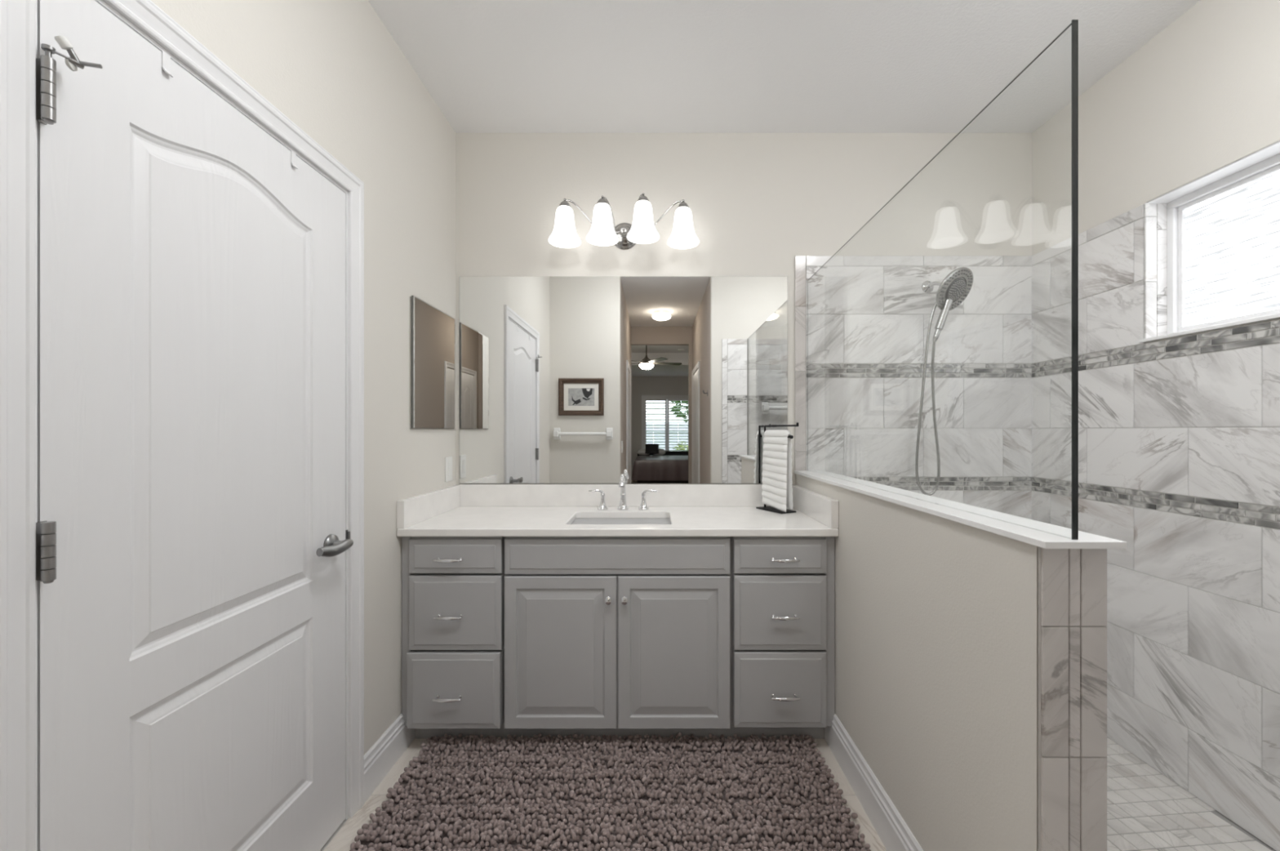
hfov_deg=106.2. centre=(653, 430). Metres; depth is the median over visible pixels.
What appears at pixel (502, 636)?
vanity cabinet
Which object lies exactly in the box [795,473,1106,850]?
wall
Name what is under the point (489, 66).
ceiling
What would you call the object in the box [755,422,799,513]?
towel stand
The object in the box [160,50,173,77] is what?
hook
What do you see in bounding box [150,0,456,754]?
wall
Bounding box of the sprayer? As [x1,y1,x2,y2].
[915,266,973,495]
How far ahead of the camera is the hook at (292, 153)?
1.31 m
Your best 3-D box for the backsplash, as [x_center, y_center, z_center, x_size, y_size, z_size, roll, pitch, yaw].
[-0.138,0.322,2.389,1.642,0.109,0.021,0,0,0]
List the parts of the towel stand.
arm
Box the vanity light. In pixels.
[548,192,698,249]
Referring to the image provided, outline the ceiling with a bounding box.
[368,0,1200,133]
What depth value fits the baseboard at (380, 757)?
1.74 m
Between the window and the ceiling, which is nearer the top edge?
the ceiling
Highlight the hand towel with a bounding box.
[761,429,793,511]
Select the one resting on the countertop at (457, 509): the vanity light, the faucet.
the faucet
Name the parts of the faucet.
lever handle, spout, lever handle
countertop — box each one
[396,484,838,536]
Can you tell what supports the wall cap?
on the wall at (971, 662)
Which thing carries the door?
in the wall at (334, 68)
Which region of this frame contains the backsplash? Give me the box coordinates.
[460,484,769,506]
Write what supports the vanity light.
attached to the wall at (760, 204)
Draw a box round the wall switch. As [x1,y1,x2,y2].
[444,456,452,481]
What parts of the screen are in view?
glass panel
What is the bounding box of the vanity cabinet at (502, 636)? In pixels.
[401,517,835,737]
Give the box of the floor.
[320,736,1275,850]
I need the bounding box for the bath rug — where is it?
[349,732,871,850]
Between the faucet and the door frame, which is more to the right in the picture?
the faucet
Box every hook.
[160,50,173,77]
[289,150,297,168]
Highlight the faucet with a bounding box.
[588,473,657,510]
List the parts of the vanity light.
lamp shade, arm, lamp shade, arm, lamp shade, arm, lamp shade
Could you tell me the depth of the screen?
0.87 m
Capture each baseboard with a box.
[364,713,414,803]
[824,713,923,850]
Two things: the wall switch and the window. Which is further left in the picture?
the wall switch
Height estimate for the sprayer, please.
1.057 m
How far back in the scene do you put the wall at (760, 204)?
2.40 m
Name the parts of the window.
sill, pane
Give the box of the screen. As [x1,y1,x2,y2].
[807,19,1078,539]
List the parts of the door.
handle, lever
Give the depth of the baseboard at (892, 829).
1.55 m
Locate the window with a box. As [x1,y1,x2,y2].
[1138,140,1279,342]
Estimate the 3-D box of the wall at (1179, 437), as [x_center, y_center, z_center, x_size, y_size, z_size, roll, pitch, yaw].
[1.938,-0.118,1.258,0.108,2.940,2.284,0,0,0]
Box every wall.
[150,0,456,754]
[456,133,1031,519]
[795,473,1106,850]
[1031,0,1279,850]
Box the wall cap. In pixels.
[794,470,1127,548]
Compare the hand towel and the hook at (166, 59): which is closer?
the hook at (166, 59)
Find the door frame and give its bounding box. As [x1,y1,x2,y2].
[0,0,364,850]
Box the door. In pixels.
[35,0,353,850]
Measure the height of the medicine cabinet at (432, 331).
0.543 m
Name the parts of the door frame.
strike plate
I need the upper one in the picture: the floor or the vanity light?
the vanity light
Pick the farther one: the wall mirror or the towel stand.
the wall mirror
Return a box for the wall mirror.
[459,276,787,483]
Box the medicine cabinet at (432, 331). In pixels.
[409,295,454,429]
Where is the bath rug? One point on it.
(488, 793)
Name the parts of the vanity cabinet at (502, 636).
drawer, drawer, drawer, door, knob, knob, door, drawer, drawer, drawer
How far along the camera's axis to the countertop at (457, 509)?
2.17 m

